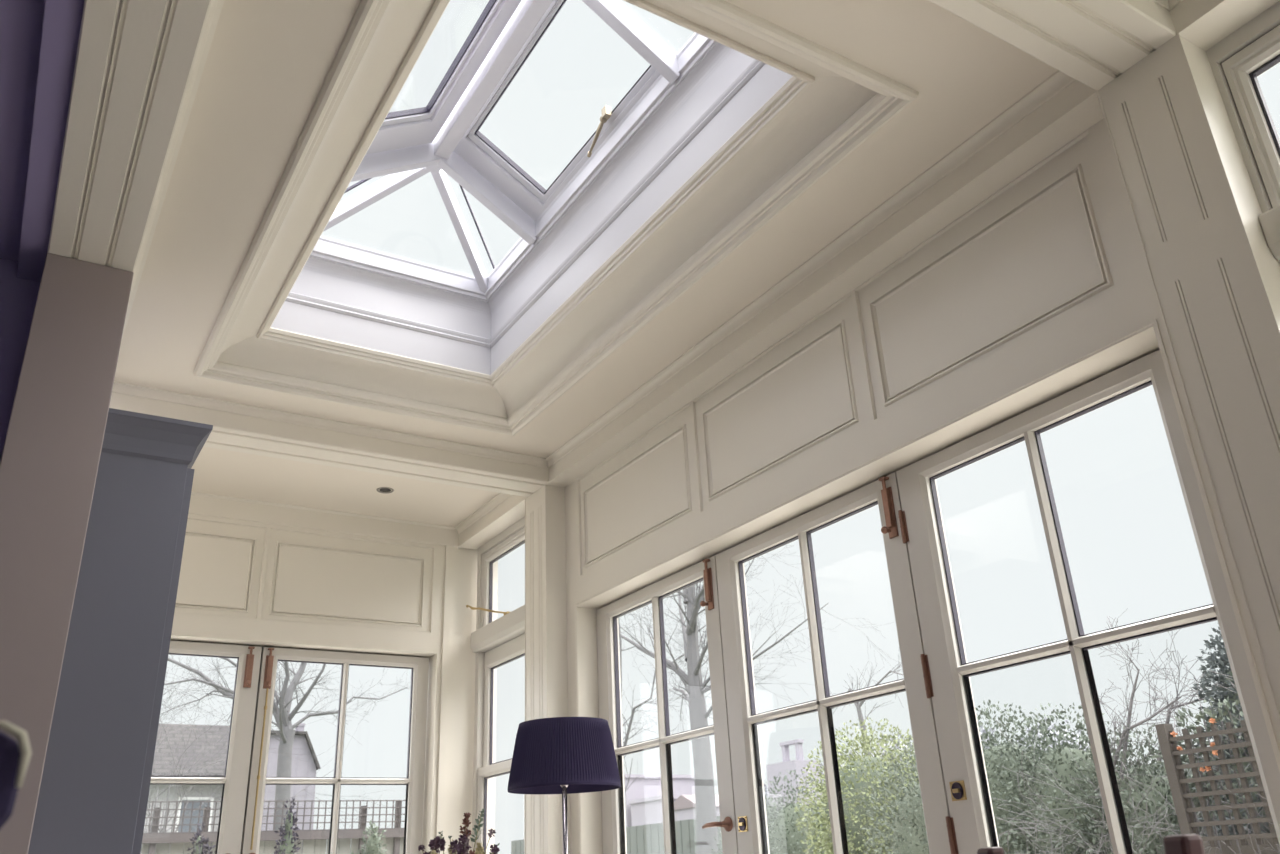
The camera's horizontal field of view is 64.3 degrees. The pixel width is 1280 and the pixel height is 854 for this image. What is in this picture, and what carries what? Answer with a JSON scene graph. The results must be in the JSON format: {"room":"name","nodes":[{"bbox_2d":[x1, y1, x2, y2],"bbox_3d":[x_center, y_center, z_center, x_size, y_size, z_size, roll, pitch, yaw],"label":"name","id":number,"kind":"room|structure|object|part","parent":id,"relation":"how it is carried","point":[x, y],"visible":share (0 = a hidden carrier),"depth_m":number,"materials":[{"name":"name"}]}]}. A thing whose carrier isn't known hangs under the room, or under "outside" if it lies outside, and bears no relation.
{"room":"sunroom","nodes":[
{"label":"sunroom","id":0,"kind":"room"},
{"bbox_2d":[0,258,39,460],"bbox_3d":[-1.682,-0.663,-0.501,3.408,3.000,5.900,12,-28,-30],"label":"wall","id":1,"kind":"structure","parent":0,"point":[18,296],"depth_m":2.93,"materials":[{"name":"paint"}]},
{"bbox_2d":[0,253,133,853],"bbox_3d":[-1.566,0.802,2.451,0.221,2.687,0.240,12,-28,-30],"label":"trim","id":2,"kind":"structure","parent":1,"relation":"attached to","point":[50,458],"depth_m":2.63,"materials":[{"name":"grey paint"}]},
{"bbox_2d":[47,0,223,341],"bbox_3d":[-0.443,-1.289,1.290,0.251,0.104,6.310,12,-28,-30],"label":"trim","id":3,"kind":"structure","parent":1,"relation":"attached to","point":[139,64],"depth_m":2.40,"materials":[{"name":"white paint"}]},
{"bbox_2d":[0,0,83,281],"bbox_3d":[-1.700,-1.892,0.069,3.308,0.293,5.700,12,-28,-30],"label":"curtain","id":4,"kind":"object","parent":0,"point":[39,39],"depth_m":2.41,"materials":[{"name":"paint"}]},
{"bbox_2d":[170,514,477,853],"bbox_3d":[-1.937,1.574,4.551,2.550,3.000,0.212,12,-28,-30],"label":"wall","id":5,"kind":"structure","parent":0,"point":[246,583],"depth_m":5.06,"materials":[{"name":"white paint"}]},
{"bbox_2d":[150,641,261,853],"bbox_3d":[-2.136,1.926,4.236,0.876,2.080,0.105,12,-28,-30],"label":"door","id":6,"kind":"structure","parent":5,"relation":"in","point":[234,782],"depth_m":4.66,"materials":[{"name":"white paint"}]},
{"bbox_2d":[188,491,460,548],"bbox_3d":[-1.998,0.394,4.940,2.415,0.103,0.050,12,-28,-30],"label":"trim","id":7,"kind":"structure","parent":5,"relation":"attached to","point":[205,504],"depth_m":5.15,"materials":[{"name":"white paint"}]},
{"bbox_2d":[240,647,428,853],"bbox_3d":[-1.403,2.078,4.661,0.829,2.080,0.105,12,-28,-30],"label":"door","id":8,"kind":"structure","parent":5,"relation":"in","point":[419,666],"depth_m":4.91,"materials":[{"name":"white paint"}]},
{"bbox_3d":[-1.742,1.556,4.661,0.014,0.705,0.014,-18,-28,32],"label":"rod","id":9,"kind":"part","parent":8,"relation":"part of","materials":[{"name":"gold metal"}]},
{"bbox_2d":[114,0,1057,526],"bbox_3d":[0.212,-1.027,2.349,2.280,0.210,7.450,12,-28,-30],"label":"ceiling","id":10,"kind":"structure","parent":0,"point":[268,63],"depth_m":2.91,"materials":[{"name":"white paint"}]},
{"bbox_2d":[376,487,393,493],"bbox_3d":[-1.241,0.307,4.956,0.084,0.008,0.084,12,-28,-30],"label":"recessed light","id":11,"kind":"object","parent":10,"relation":"in","point":[385,490],"visible":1,"depth_m":4.96,"materials":[{"name":"silver metal"}]},
{"bbox_3d":[-1.241,0.306,4.957,0.056,0.004,0.056,16,-30,-36],"label":"bulb","id":12,"kind":"part","parent":11,"relation":"part of","materials":[{"name":"grey"}]},
{"bbox_2d":[193,0,918,435],"bbox_3d":[-0.475,-0.565,3.176,1.300,0.135,2.380,12,-28,-30],"label":"trim","id":13,"kind":"structure","parent":10,"relation":"attached to","point":[847,102],"depth_m":3.09,"materials":[{"name":"white paint"}]},
{"bbox_2d":[257,0,814,387],"bbox_3d":[-0.478,-0.631,3.205,0.950,0.043,2.030,12,-28,-30],"label":"trim","id":14,"kind":"structure","parent":13,"relation":"attached to","point":[800,81],"depth_m":3.14,"materials":[{"name":"white paint"}]},
{"bbox_2d":[271,38,791,374],"bbox_3d":[-0.487,-0.806,3.282,0.884,0.352,1.964,12,-28,-30],"label":"curb","id":15,"kind":"structure","parent":14,"relation":"on","point":[719,88],"depth_m":3.80,"materials":[{"name":"white paint"}]},
{"bbox_2d":[314,0,706,292],"bbox_3d":[-0.501,-1.101,3.413,0.879,0.336,1.959,12,-28,-30],"label":"frame","id":16,"kind":"structure","parent":15,"relation":"attached to","point":[442,136],"depth_m":3.64,"materials":[{"name":"white paint"}]},
{"bbox_3d":[-0.692,-1.171,3.289,0.395,0.258,0.942,12,-28,-30],"label":"sash frame","id":17,"kind":"part","parent":16,"relation":"part of","materials":[{"name":"white paint"}]},
{"bbox_3d":[-0.290,-1.089,3.522,0.395,0.258,0.942,12,-28,-30],"label":"sash frame","id":18,"kind":"part","parent":16,"relation":"part of","materials":[{"name":"white paint"}]},
{"bbox_3d":[-0.143,-0.998,3.442,0.026,0.111,0.147,12,-28,-30],"label":"winder handle","id":19,"kind":"part","parent":16,"relation":"part of","materials":[{"name":"gold metal"}]},
{"bbox_2d":[929,0,1175,90],"bbox_3d":[0.328,-1.056,1.905,2.250,0.104,0.267,12,-28,-30],"label":"trim","id":20,"kind":"structure","parent":10,"relation":"attached to","point":[1092,42],"depth_m":2.26,"materials":[{"name":"white paint"}]},
{"bbox_2d":[565,119,1279,853],"bbox_3d":[0.551,0.861,3.184,0.204,3.020,2.960,12,-28,-30],"label":"wall","id":21,"kind":"structure","parent":0,"point":[1041,290],"depth_m":3.03,"materials":[{"name":"white paint"}]},
{"bbox_2d":[109,381,567,496],"bbox_3d":[-1.429,0.052,4.226,2.560,0.104,0.285,12,-28,-30],"label":"trim","id":22,"kind":"structure","parent":21,"relation":"attached to","point":[237,427],"depth_m":4.25,"materials":[{"name":"white paint"}]},
{"bbox_2d":[596,555,737,853],"bbox_3d":[0.091,1.597,3.736,0.105,2.080,0.905,12,-28,-30],"label":"door","id":23,"kind":"structure","parent":21,"relation":"in","point":[614,839],"depth_m":3.98,"materials":[{"name":"white paint"}]},
{"bbox_3d":[0.236,0.651,3.749,0.031,0.022,0.022,12,-28,-30],"label":"knob","id":24,"kind":"part","parent":23,"relation":"part of","materials":[{"name":"orange metal"}]},
{"bbox_3d":[0.261,1.359,3.475,0.045,0.048,0.125,12,-28,-30],"label":"lever handle","id":25,"kind":"part","parent":23,"relation":"part of","materials":[{"name":"orange metal"}]},
{"bbox_2d":[715,472,950,853],"bbox_3d":[0.575,1.259,3.022,0.105,2.080,0.936,12,-28,-30],"label":"door","id":26,"kind":"structure","parent":21,"relation":"in","point":[744,721],"depth_m":3.26,"materials":[{"name":"white paint"}]},
{"bbox_3d":[0.729,0.306,3.020,0.031,0.022,0.022,12,-28,-30],"label":"knob","id":27,"kind":"part","parent":26,"relation":"part of","materials":[{"name":"orange metal"}]},
{"bbox_2d":[455,0,1279,549],"bbox_3d":[0.998,-0.734,2.711,0.190,0.104,7.400,12,-28,-30],"label":"trim","id":28,"kind":"structure","parent":21,"relation":"attached to","point":[1060,108],"depth_m":3.07,"materials":[{"name":"white paint"}]},
{"bbox_2d":[896,350,1279,853],"bbox_3d":[1.075,0.923,2.316,0.069,2.080,0.936,12,-28,-30],"label":"door","id":29,"kind":"structure","parent":21,"relation":"in","point":[971,826],"depth_m":2.62,"materials":[{"name":"white paint"}]},
{"bbox_3d":[2.316,-0.381,0.586,0.200,3.000,3.406,12,-28,-30],"label":"wall","id":30,"kind":"structure","parent":0,"visible":0},
{"bbox_2d":[1096,34,1279,727],"bbox_3d":[1.339,0.413,1.891,0.308,2.687,0.211,12,-28,-30],"label":"pilaster","id":31,"kind":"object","parent":30,"relation":"attached to","point":[1214,273],"depth_m":2.11,"materials":[{"name":"white paint"}]},
{"bbox_2d":[1206,1,1279,261],"bbox_3d":[1.748,-0.092,1.348,0.130,2.237,1.426,12,-28,-30],"label":"window","id":32,"kind":"structure","parent":30,"relation":"in","point":[1236,61],"depth_m":2.22,"materials":[{"name":"white paint"}]},
{"bbox_3d":[1.464,-0.705,2.051,0.054,0.425,0.456,12,-28,-30],"label":"sash frame","id":33,"kind":"part","parent":32,"relation":"part of","materials":[{"name":"white paint"}]},
{"bbox_3d":[-0.543,1.618,4.805,0.200,3.000,0.845,12,-28,-30],"label":"wall","id":34,"kind":"structure","parent":0,"visible":0},
{"bbox_2d":[466,517,524,853],"bbox_3d":[-0.617,1.537,4.784,0.191,2.237,0.820,12,-28,-30],"label":"window","id":35,"kind":"structure","parent":34,"relation":"in","point":[495,642],"depth_m":5.14,"materials":[{"name":"white paint"}]},
{"bbox_3d":[-0.622,2.074,4.640,0.038,1.040,0.548,12,-28,-30],"label":"sash frame","id":36,"kind":"part","parent":35,"relation":"part of","materials":[{"name":"white paint"}]},
{"bbox_3d":[-0.677,0.791,5.211,0.054,0.425,0.548,12,-28,-30],"label":"sash frame","id":37,"kind":"part","parent":35,"relation":"part of","materials":[{"name":"white paint"}]},
{"bbox_3d":[-0.635,1.359,4.970,0.038,0.614,0.548,12,-28,-30],"label":"sash frame","id":38,"kind":"part","parent":35,"relation":"part of","materials":[{"name":"white paint"}]},
{"bbox_2d":[525,484,570,853],"bbox_3d":[-0.302,1.560,4.312,0.308,2.687,0.215,12,-28,-30],"label":"trim","id":39,"kind":"structure","parent":34,"relation":"attached to","point":[546,662],"depth_m":4.48,"materials":[{"name":"white paint"}]},
{"bbox_3d":[1.387,1.382,0.610,1.350,0.120,5.700,12,-28,-30],"label":"floor","id":40,"kind":"structure","parent":0,"visible":0},
{"bbox_2d":[977,834,1204,853],"bbox_3d":[0.443,1.056,1.200,0.474,1.036,0.477,3,-25,-14],"label":"dining chair","id":41,"kind":"object","parent":40,"relation":"on","point":[1181,843],"visible":1,"depth_m":1.25,"materials":[{"name":"brown wood"}]},
{"bbox_3d":[0.581,1.155,1.440,0.079,1.036,0.042,3,-25,-14],"label":"post","id":42,"kind":"part","parent":41,"relation":"part of","materials":[{"name":"brown wood"}]},
{"bbox_3d":[0.687,0.980,1.056,0.079,1.036,0.042,3,-25,-14],"label":"post","id":43,"kind":"part","parent":41,"relation":"part of","materials":[{"name":"brown wood"}]},
{"bbox_3d":[-1.043,1.365,0.301,5.800,0.120,7.750,12,-28,-30],"label":"floor","id":44,"kind":"structure","parent":0,"visible":0},
{"bbox_2d":[0,721,31,828],"bbox_3d":[-0.528,0.643,0.288,0.450,1.143,0.465,12,-28,-30],"label":"upholstered chair","id":45,"kind":"object","parent":44,"relation":"on","point":[15,756],"visible":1,"depth_m":0.73,"materials":[{"name":"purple fabric"}]},
{"bbox_3d":[-0.641,0.509,0.528,0.448,0.687,0.075,12,-28,-30],"label":"backrest","id":46,"kind":"part","parent":45,"relation":"part of","materials":[{"name":"blue fabric"}]},
{"bbox_2d":[28,408,212,853],"bbox_3d":[-1.633,1.136,2.765,0.519,2.336,0.643,12,-28,-30],"label":"tall cabinet","id":47,"kind":"object","parent":44,"relation":"on","point":[96,779],"visible":0.65,"depth_m":2.80,"materials":[{"name":"grey wood"}]},
{"bbox_3d":[-1.687,0.122,3.208,0.509,0.121,0.643,12,-28,-30],"label":"cornice","id":48,"kind":"part","parent":47,"relation":"part of","materials":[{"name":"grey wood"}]},
{"bbox_3d":[-1.387,1.142,2.768,0.020,2.105,0.292,12,-28,-30],"label":"door","id":49,"kind":"part","parent":47,"relation":"part of","materials":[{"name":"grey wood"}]},
{"bbox_2d":[507,717,620,853],"bbox_3d":[-0.229,1.706,3.189,0.379,1.508,0.379,12,-28,-30],"label":"floor lamp","id":50,"kind":"object","parent":44,"relation":"on","point":[564,756],"visible":1,"depth_m":3.33,"materials":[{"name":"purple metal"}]},
{"bbox_3d":[-0.258,1.115,3.449,0.379,0.215,0.379,12,-28,-30],"label":"lamp shade","id":51,"kind":"part","parent":50,"relation":"part of","materials":[{"name":"blue fabric"}]},
{"bbox_3d":[-0.569,2.093,3.061,0.400,0.731,0.400,12,-28,-30],"label":"side table","id":52,"kind":"object","parent":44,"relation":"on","visible":0},
{"bbox_3d":[-0.591,1.649,3.256,0.160,0.240,0.160,12,-28,-30],"label":"vase","id":53,"kind":"object","parent":52,"relation":"on","visible":0},
{"bbox_2d":[418,809,499,853],"bbox_3d":[-0.591,1.501,3.325,0.308,0.477,0.093,15,-30,-35],"label":"bouquet","id":54,"kind":"object","parent":53,"relation":"in","point":[439,842],"visible":1,"depth_m":3.39,"materials":[{"name":"purple plant"}]},
{"label":"outside","id":55,"kind":"structure","parent":0,"visible":0},
{"bbox_3d":[4.032,13.786,28.640,120.000,0.230,110.000,12,-28,-30],"label":"ground","id":56,"kind":"structure","parent":55,"visible":0},
{"bbox_2d":[140,724,229,853],"bbox_3d":[-11.708,7.507,18.327,9.200,4.360,4.240,12,-28,-30],"label":"house","id":57,"kind":"structure","parent":56,"relation":"on","point":[178,741],"depth_m":18.95,"materials":[{"name":"grey"}]},
{"bbox_3d":[-8.146,7.134,18.596,0.500,0.600,0.006,12,-28,-30],"label":"pane","id":58,"kind":"part","parent":57,"relation":"part of","materials":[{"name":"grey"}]},
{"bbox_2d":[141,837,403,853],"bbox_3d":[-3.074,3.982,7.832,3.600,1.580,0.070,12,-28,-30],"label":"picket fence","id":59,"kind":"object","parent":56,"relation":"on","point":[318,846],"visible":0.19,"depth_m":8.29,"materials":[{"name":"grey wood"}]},
{"bbox_2d":[142,800,405,853],"bbox_3d":[-3.037,3.841,7.819,3.600,1.825,0.070,12,-28,-30],"label":"fence","id":60,"kind":"object","parent":56,"relation":"on","point":[154,837],"visible":0.42,"depth_m":8.26,"materials":[{"name":"grey wood"}]},
{"bbox_3d":[-3.666,3.739,7.462,0.044,1.780,0.040,12,-28,-30],"label":"post","id":61,"kind":"part","parent":60,"relation":"part of","materials":[{"name":"grey wood"}]},
{"bbox_3d":[-3.359,3.802,7.639,0.044,1.780,0.040,12,-28,-30],"label":"post","id":62,"kind":"part","parent":60,"relation":"part of","materials":[{"name":"grey wood"}]},
{"bbox_3d":[-3.061,3.248,8.072,3.600,0.065,0.050,12,-28,-30],"label":"rail","id":63,"kind":"part","parent":60,"relation":"part of","materials":[{"name":"grey wood"}]},
{"bbox_3d":[-2.295,4.022,8.257,0.044,1.780,0.040,12,-28,-30],"label":"post","id":64,"kind":"part","parent":60,"relation":"part of","materials":[{"name":"grey wood"}]},
{"bbox_3d":[-2.040,4.056,8.413,0.044,1.820,0.040,12,-28,-30],"label":"post","id":65,"kind":"part","parent":60,"relation":"part of","materials":[{"name":"grey wood"}]},
{"bbox_2d":[141,656,410,851],"bbox_3d":[-5.364,4.238,11.120,5.148,4.093,5.120,-3,-24,0],"label":"bare tree","id":66,"kind":"object","parent":56,"relation":"on","point":[162,829],"visible":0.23,"depth_m":11.27,"materials":[{"name":"grey plant"}]},
{"bbox_2d":[159,655,409,849],"bbox_3d":[-4.615,4.260,12.992,4.348,5.376,1.803,9,-26,-25],"label":"bare tree","id":67,"kind":"object","parent":56,"relation":"on","point":[283,717],"visible":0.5,"depth_m":13.15,"materials":[{"name":"grey plant"}]},
{"bbox_2d":[261,723,319,853],"bbox_3d":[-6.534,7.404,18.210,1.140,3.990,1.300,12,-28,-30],"label":"gabled house","id":68,"kind":"structure","parent":56,"relation":"on","point":[303,746],"depth_m":18.26,"materials":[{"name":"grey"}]},
{"bbox_2d":[618,616,683,839],"bbox_3d":[-0.100,4.569,14.823,1.624,5.870,1.432,-6,-24,7],"label":"slender tree","id":69,"kind":"object","parent":56,"relation":"on","point":[626,738],"visible":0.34,"depth_m":15.03,"materials":[{"name":"grey plant"}]},
{"bbox_2d":[628,795,679,825],"bbox_3d":[2.086,18.447,44.512,4.200,4.200,2.900,12,-28,-30],"label":"building","id":70,"kind":"structure","parent":56,"relation":"on","point":[644,811],"depth_m":44.13,"materials":[{"name":"grey stone"}]},
{"bbox_2d":[624,774,694,826],"bbox_3d":[0.702,18.870,46.747,4.200,5.350,1.900,12,-28,-30],"label":"building","id":71,"kind":"structure","parent":56,"relation":"on","point":[650,785],"depth_m":46.60,"materials":[{"name":"white paint"}]},
{"bbox_2d":[674,795,719,820],"bbox_3d":[3.576,17.453,42.295,4.200,4.100,2.600,12,-28,-30],"label":"building","id":72,"kind":"structure","parent":56,"relation":"on","point":[684,805],"depth_m":41.82,"materials":[{"name":"grey stone"}]},
{"bbox_2d":[619,545,895,853],"bbox_3d":[1.069,3.973,15.316,3.308,7.263,6.332,10,-27,-26],"label":"bare tree","id":73,"kind":"object","parent":56,"relation":"on","point":[705,804],"visible":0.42,"depth_m":15.14,"materials":[{"name":"grey plant"}]},
{"bbox_2d":[764,784,769,809],"bbox_3d":[5.096,16.306,40.105,2.535,4.297,3.012,12,-28,-30],"label":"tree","id":74,"kind":"object","parent":56,"relation":"on","point":[765,786],"visible":0.02,"depth_m":40.24,"materials":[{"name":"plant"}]},
{"bbox_2d":[711,769,832,853],"bbox_3d":[1.452,4.267,9.345,1.517,2.121,2.056,12,-28,-30],"label":"bush","id":75,"kind":"object","parent":56,"relation":"on","point":[784,836],"visible":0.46,"depth_m":9.32,"materials":[{"name":"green plant"}]},
{"bbox_2d":[766,739,822,808],"bbox_3d":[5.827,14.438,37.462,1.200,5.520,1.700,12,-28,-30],"label":"building","id":76,"kind":"structure","parent":56,"relation":"on","point":[774,769],"depth_m":37.68,"materials":[{"name":"grey"}]},
{"bbox_2d":[820,751,856,789],"bbox_3d":[8.141,15.206,39.194,3.179,5.301,3.008,-10,-25,15],"label":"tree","id":77,"kind":"object","parent":56,"relation":"on","point":[821,764],"visible":0.02,"depth_m":39.71,"materials":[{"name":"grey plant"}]},
{"bbox_2d":[794,717,918,853],"bbox_3d":[1.899,3.430,7.818,1.627,2.311,1.653,-11,-25,18],"label":"rounded bush","id":78,"kind":"object","parent":56,"relation":"on","point":[857,776],"visible":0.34,"depth_m":7.79,"materials":[{"name":"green plant"}]},
{"bbox_2d":[832,658,903,754],"bbox_3d":[2.197,3.581,9.298,0.572,3.022,1.388,12,-28,-30],"label":"tree","id":79,"kind":"object","parent":56,"relation":"on","point":[858,705],"visible":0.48,"depth_m":9.61,"materials":[{"name":"grey plant"}]},
{"bbox_2d":[511,756,1227,853],"bbox_3d":[2.070,6.599,14.807,0.070,1.950,18.480,12,-28,-30],"label":"fence","id":80,"kind":"object","parent":56,"relation":"on","point":[649,838],"visible":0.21,"depth_m":17.58,"materials":[{"name":"wood"}]},
{"bbox_2d":[862,730,915,782],"bbox_3d":[8.933,13.117,34.631,2.893,5.377,3.076,-3,-24,0],"label":"tree","id":81,"kind":"object","parent":56,"relation":"on","point":[891,739],"visible":0.02,"depth_m":34.89,"materials":[{"name":"grey plant"}]},
{"bbox_2d":[913,720,1000,783],"bbox_3d":[10.389,11.956,32.499,3.049,5.652,3.409,12,-28,-30],"label":"tree","id":82,"kind":"object","parent":56,"relation":"on","point":[982,730],"visible":0.02,"depth_m":32.66,"materials":[{"name":"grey plant"}]},
{"bbox_2d":[861,700,1228,853],"bbox_3d":[2.290,2.543,5.651,1.093,2.088,2.719,14,-29,-33],"label":"hedge","id":83,"kind":"object","parent":56,"relation":"on","point":[910,834],"visible":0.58,"depth_m":5.63,"materials":[{"name":"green plant"}]},
{"bbox_2d":[1012,717,1089,760],"bbox_3d":[12.824,11.278,30.571,3.182,5.120,3.561,12,-28,-30],"label":"tree","id":84,"kind":"object","parent":56,"relation":"on","point":[1049,727],"visible":0.04,"depth_m":30.71,"materials":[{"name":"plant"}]},
{"bbox_2d":[994,608,1262,853],"bbox_3d":[2.702,2.245,4.807,2.533,2.892,2.756,-22,-30,37],"label":"shrub","id":85,"kind":"object","parent":56,"relation":"on","point":[1125,734],"visible":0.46,"depth_m":5.20,"materials":[{"name":"grey plant"}]},
{"bbox_2d":[1192,627,1269,836],"bbox_3d":[2.978,1.927,4.510,0.890,2.231,0.882,10,-27,-26],"label":"conifer","id":86,"kind":"object","parent":56,"relation":"on","point":[1222,662],"visible":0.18,"depth_m":4.79,"materials":[{"name":"green plant"}]},
{"bbox_2d":[1203,833,1279,853],"bbox_3d":[2.738,1.975,3.424,0.140,1.180,1.460,12,-28,-30],"label":"stone wall","id":87,"kind":"structure","parent":56,"relation":"on","point":[1245,849],"depth_m":4.01,"materials":[{"name":"grey stone"}]},
{"bbox_3d":[-0.059,1.924,1.644,8.200,0.090,12.000,12,-28,-30],"label":"patio","id":88,"kind":"object","parent":56,"relation":"on","visible":0},
{"bbox_2d":[187,823,215,853],"bbox_3d":[-2.595,3.056,5.870,0.378,1.456,0.390,12,-28,-30],"label":"bush","id":89,"kind":"object","parent":88,"relation":"on","point":[198,846],"visible":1,"depth_m":6.10,"materials":[{"name":"green plant"}]},
{"bbox_2d":[274,797,300,853],"bbox_3d":[-2.179,3.097,6.138,0.481,1.634,0.460,12,-28,-30],"label":"bush","id":90,"kind":"object","parent":88,"relation":"on","point":[286,845],"visible":1,"depth_m":6.36,"materials":[{"name":"green plant"}]},
{"bbox_2d":[350,820,386,853],"bbox_3d":[-1.738,3.294,6.484,0.471,1.484,0.470,12,-28,-30],"label":"leafy plant","id":91,"kind":"object","parent":88,"relation":"on","point":[373,846],"visible":1,"depth_m":6.70,"materials":[{"name":"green plant"}]},
{"bbox_2d":[1155,720,1278,846],"bbox_3d":[2.375,1.833,3.757,0.060,1.500,0.590,12,-28,-30],"label":"trellis","id":92,"kind":"object","parent":88,"relation":"on","point":[1181,796],"visible":0.88,"depth_m":4.04,"materials":[{"name":"brown wood"}]},
{"bbox_2d":[1142,670,1279,853],"bbox_3d":[2.417,1.767,3.858,0.440,1.699,0.725,15,-29,-34],"label":"climbing plant","id":93,"kind":"object","parent":92,"relation":"attached to","point":[1227,706],"visible":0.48,"depth_m":4.12,"materials":[{"name":"grey plant"}]}
]}

